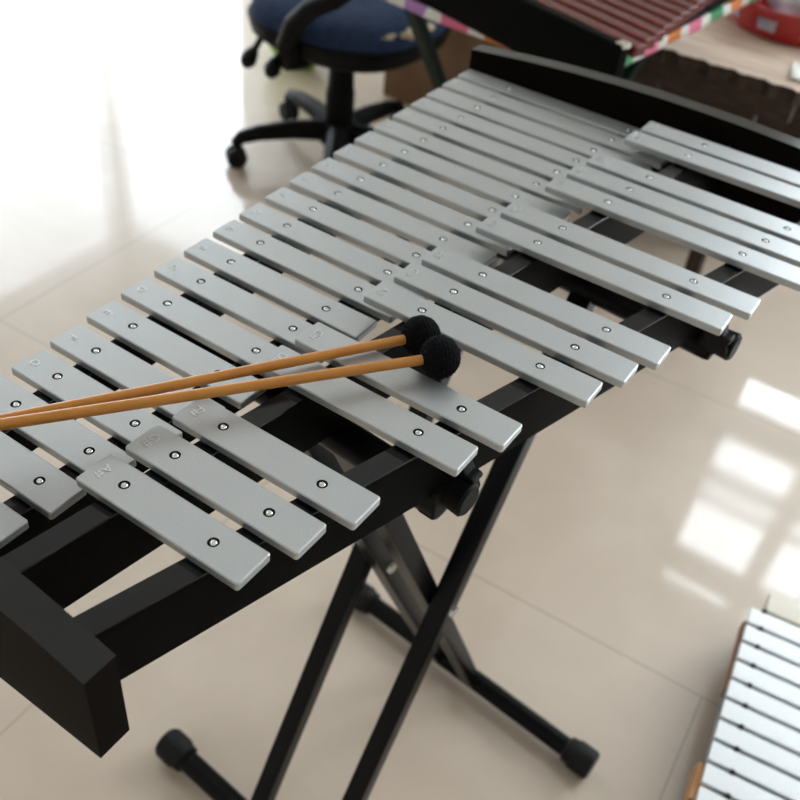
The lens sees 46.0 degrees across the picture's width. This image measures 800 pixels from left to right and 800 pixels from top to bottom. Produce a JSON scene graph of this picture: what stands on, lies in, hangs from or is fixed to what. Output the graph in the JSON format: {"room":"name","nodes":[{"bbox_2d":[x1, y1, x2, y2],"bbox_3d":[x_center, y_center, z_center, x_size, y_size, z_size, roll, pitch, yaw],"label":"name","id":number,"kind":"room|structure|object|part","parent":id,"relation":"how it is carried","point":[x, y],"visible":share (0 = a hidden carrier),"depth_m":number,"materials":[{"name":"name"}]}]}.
{"room":"music room","nodes":[
{"label":"music room","id":0,"kind":"room"},
{"bbox_2d":[0,0,799,799],"bbox_3d":[-0.602,0.141,1.557,6.400,0.050,6.000,27,45,22],"label":"floor","id":1,"kind":"structure","parent":0,"point":[613,585],"depth_m":1.58,"materials":[{"name":"tile"}]},
{"bbox_2d":[270,46,315,69],"bbox_3d":[-0.303,-1.110,2.817,0.226,0.216,0.146,27,45,22],"label":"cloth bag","id":2,"kind":"object","parent":1,"relation":"on","point":[274,51],"visible":0.02,"depth_m":2.84,"materials":[{"name":"green fabric"}]},
{"bbox_2d":[225,0,450,203],"bbox_3d":[-0.129,-0.967,2.144,0.580,0.920,0.592,27,45,22],"label":"office chair","id":3,"kind":"object","parent":1,"relation":"on","point":[346,38],"visible":0.66,"depth_m":2.07,"materials":[{"name":"black plastic"}]},
{"bbox_3d":[-0.329,-0.789,2.119,0.038,0.053,0.124,9,41,2],"label":"lever","id":4,"kind":"part","parent":3,"relation":"part of","materials":[{"name":"black plastic"}]},
{"bbox_3d":[-0.274,-0.760,2.094,0.038,0.054,0.125,8,41,1],"label":"lever","id":5,"kind":"part","parent":3,"relation":"part of","materials":[{"name":"black plastic"}]},
{"bbox_3d":[-0.301,-0.664,2.350,0.243,0.067,0.056,-6,43,-15],"label":"leg","id":6,"kind":"part","parent":3,"relation":"part of","materials":[{"name":"black plastic"}]},
{"bbox_3d":[-0.239,-0.769,2.478,0.056,0.067,0.243,-20,48,-28],"label":"leg","id":7,"kind":"part","parent":3,"relation":"part of","materials":[{"name":"black plastic"}]},
{"bbox_3d":[-0.136,-0.798,1.984,0.232,0.268,0.192,27,45,22],"label":"armrest","id":8,"kind":"part","parent":3,"relation":"part of","materials":[{"name":"black plastic"}]},
{"bbox_3d":[-0.163,-0.581,2.276,0.056,0.067,0.243,6,41,-2],"label":"leg","id":9,"kind":"part","parent":3,"relation":"part of","materials":[{"name":"black plastic"}]},
{"bbox_3d":[-0.113,-0.886,2.175,0.424,0.093,0.424,27,45,22],"label":"seat","id":10,"kind":"part","parent":3,"relation":"part of","materials":[{"name":"blue fabric"}]},
{"bbox_3d":[-0.016,-0.635,2.359,0.243,0.067,0.056,18,42,12],"label":"leg","id":11,"kind":"part","parent":3,"relation":"part of","materials":[{"name":"black plastic"}]},
{"bbox_3d":[-0.063,-0.751,2.484,0.056,0.067,0.243,31,46,25],"label":"leg","id":12,"kind":"part","parent":3,"relation":"part of","materials":[{"name":"black plastic"}]},
{"bbox_2d":[383,28,509,104],"bbox_3d":[0.309,-1.005,2.673,0.550,0.364,0.426,32,47,26],"label":"cardboard box","id":13,"kind":"object","parent":1,"relation":"on","point":[408,84],"visible":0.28,"depth_m":2.64,"materials":[{"name":"brown cardboard"}]},
{"bbox_2d":[155,191,741,799],"bbox_3d":[0.009,0.197,0.986,0.433,0.730,0.381,31,47,25],"label":"folding stand","id":14,"kind":"object","parent":1,"relation":"on","point":[427,610],"visible":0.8,"depth_m":0.99,"materials":[{"name":"black metal"}]},
{"bbox_3d":[-0.015,0.181,1.014,0.022,0.675,0.329,31,47,25],"label":"leg","id":15,"kind":"part","parent":14,"relation":"part of","materials":[{"name":"black metal"}]},
{"bbox_3d":[-0.045,0.180,1.011,0.022,0.675,0.329,31,47,25],"label":"leg","id":16,"kind":"part","parent":14,"relation":"part of","materials":[{"name":"black metal"}]},
{"bbox_2d":[0,45,799,757],"bbox_3d":[0.065,-0.069,0.725,0.497,0.083,0.823,27,45,22],"label":"glockenspiel","id":17,"kind":"object","parent":14,"relation":"on","point":[543,140],"visible":0.94,"depth_m":0.66,"materials":[{"name":"metal"}]},
{"bbox_3d":[-0.082,-0.134,0.799,0.022,0.026,0.784,26,45,21],"label":"rail","id":18,"kind":"part","parent":17,"relation":"part of","materials":[{"name":"black wood"}]},
{"bbox_2d":[0,315,440,417],"bbox_3d":[-0.144,-0.009,0.576,0.373,0.029,0.029,-12,45,-21],"label":"mallet","id":19,"kind":"object","parent":17,"relation":"on","point":[417,329],"visible":0.81,"depth_m":0.59,"materials":[{"name":"brown wood"}]},
{"bbox_2d":[0,335,460,430],"bbox_3d":[-0.137,-0.002,0.558,0.373,0.029,0.029,-9,44,-18],"label":"mallet","id":20,"kind":"object","parent":17,"relation":"on","point":[439,356],"visible":1,"depth_m":0.57,"materials":[{"name":"brown wood"}]},
{"bbox_3d":[0.000,-0.091,0.762,0.017,0.026,0.788,32,47,25],"label":"rail","id":21,"kind":"part","parent":17,"relation":"part of","materials":[{"name":"black wood"}]},
{"bbox_3d":[0.059,-0.069,0.730,0.016,0.046,0.793,34,48,27],"label":"rail","id":22,"kind":"part","parent":17,"relation":"part of","materials":[{"name":"black wood"}]},
{"bbox_3d":[0.143,-0.025,0.692,0.812,0.046,0.019,-27,52,-33],"label":"rail","id":23,"kind":"part","parent":17,"relation":"part of","materials":[{"name":"black wood"}]},
{"bbox_3d":[0.031,0.209,0.989,0.022,0.675,0.329,31,47,25],"label":"leg","id":24,"kind":"part","parent":14,"relation":"part of","materials":[{"name":"black metal"}]},
{"bbox_3d":[0.036,0.229,0.967,0.022,0.675,0.329,31,47,25],"label":"leg","id":25,"kind":"part","parent":14,"relation":"part of","materials":[{"name":"black metal"}]},
{"bbox_3d":[0.042,0.050,0.624,0.024,0.027,0.012,31,47,25],"label":"clamp knob","id":26,"kind":"part","parent":14,"relation":"part of","materials":[{"name":"black plastic"}]},
{"bbox_3d":[0.258,-0.049,0.767,0.024,0.027,0.012,31,47,25],"label":"clamp knob","id":27,"kind":"part","parent":14,"relation":"part of","materials":[{"name":"black plastic"}]},
{"bbox_2d":[368,8,647,350],"bbox_3d":[0.231,-0.514,1.892,0.556,0.648,0.616,32,47,25],"label":"folding table","id":28,"kind":"object","parent":1,"relation":"on","point":[418,24],"visible":0.02,"depth_m":1.70,"materials":[{"name":"metal"}]},
{"bbox_3d":[0.141,-0.551,1.928,0.022,0.638,0.547,36,49,29],"label":"leg","id":29,"kind":"part","parent":28,"relation":"part of","materials":[{"name":"metal"}]},
{"bbox_3d":[0.113,-0.568,1.943,0.022,0.638,0.555,23,43,17],"label":"leg","id":30,"kind":"part","parent":28,"relation":"part of","materials":[{"name":"green metal"}]},
{"bbox_3d":[0.322,-0.440,1.827,0.073,0.638,0.546,32,47,25],"label":"leg","id":31,"kind":"part","parent":28,"relation":"part of","materials":[{"name":"green metal"}]},
{"bbox_2d":[384,0,755,66],"bbox_3d":[0.261,-0.751,1.680,0.584,0.017,0.644,32,47,25],"label":"tablecloth","id":32,"kind":"object","parent":28,"relation":"on","point":[414,6],"visible":0.23,"depth_m":1.50,"materials":[{"name":"multicoloured fabric"}]},
{"bbox_2d":[416,0,730,78],"bbox_3d":[0.335,-0.717,1.580,0.620,0.078,0.622,-25,50,-31],"label":"xylophone","id":33,"kind":"object","parent":32,"relation":"on","point":[595,35],"visible":0.97,"depth_m":1.33,"materials":[{"name":"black wood"}]},
{"bbox_3d":[0.435,-0.616,1.498,0.020,0.054,0.601,31,46,24],"label":"rail","id":34,"kind":"part","parent":33,"relation":"part of","materials":[{"name":"multicoloured wood"}]},
{"bbox_2d":[632,14,799,274],"bbox_3d":[0.735,-0.649,2.225,0.484,0.500,0.670,27,45,22],"label":"table","id":35,"kind":"object","parent":1,"relation":"on","point":[722,65],"visible":0.38,"depth_m":1.88,"materials":[{"name":"beige wood"}]},
{"bbox_3d":[0.514,-0.547,2.101,0.034,0.472,0.034,27,45,22],"label":"leg","id":36,"kind":"part","parent":35,"relation":"part of","materials":[{"name":"brown wood"}]},
{"bbox_3d":[0.710,-0.644,2.223,0.450,0.452,0.015,27,45,22],"label":"panel","id":37,"kind":"part","parent":35,"relation":"part of","materials":[{"name":"brown wood"}]},
{"bbox_3d":[0.690,-0.456,2.022,0.034,0.472,0.034,27,45,22],"label":"leg","id":38,"kind":"part","parent":35,"relation":"part of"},
{"bbox_2d":[730,0,799,46],"bbox_3d":[0.845,-0.832,2.020,0.310,0.066,0.310,27,45,22],"label":"basin","id":39,"kind":"object","parent":35,"relation":"on","point":[757,17],"visible":0.73,"depth_m":1.94,"materials":[{"name":"red plastic"}]},
{"bbox_2d":[767,0,799,16],"bbox_3d":[0.845,-0.821,1.950,0.139,0.094,0.151,-7,43,-15],"label":"rag","id":40,"kind":"object","parent":39,"relation":"in","point":[790,7],"visible":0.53,"depth_m":1.93,"materials":[{"name":"grey fabric"}]},
{"bbox_2d":[790,62,799,80],"bbox_3d":[0.786,-0.636,1.831,0.051,0.013,0.100,19,43,13],"label":"paper","id":41,"kind":"object","parent":35,"relation":"on","point":[795,73],"visible":1,"depth_m":1.81,"materials":[{"name":"white paper"}]},
{"bbox_2d":[683,592,799,799],"bbox_3d":[0.532,0.524,1.176,0.335,0.092,0.572,22,43,17],"label":"metallophone","id":42,"kind":"object","parent":1,"relation":"on","point":[753,751],"visible":1,"depth_m":1.23,"materials":[{"name":"metal"}]},
{"bbox_3d":[0.369,0.484,1.171,0.020,0.037,0.055,22,43,17],"label":"panel","id":43,"kind":"part","parent":42,"relation":"part of","materials":[{"name":"beige wood"}]},
{"bbox_3d":[0.414,0.433,1.228,0.011,0.024,0.123,22,43,17],"label":"panel","id":44,"kind":"part","parent":42,"relation":"part of","materials":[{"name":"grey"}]},
{"bbox_3d":[0.470,0.363,1.317,0.013,0.022,0.130,22,43,17],"label":"panel","id":45,"kind":"part","parent":42,"relation":"part of","materials":[{"name":"brown wood"}]},
{"bbox_3d":[0.404,0.477,1.192,0.024,0.025,0.532,22,43,17],"label":"bar rail","id":46,"kind":"part","parent":42,"relation":"part of","materials":[{"name":"black"}]}
]}

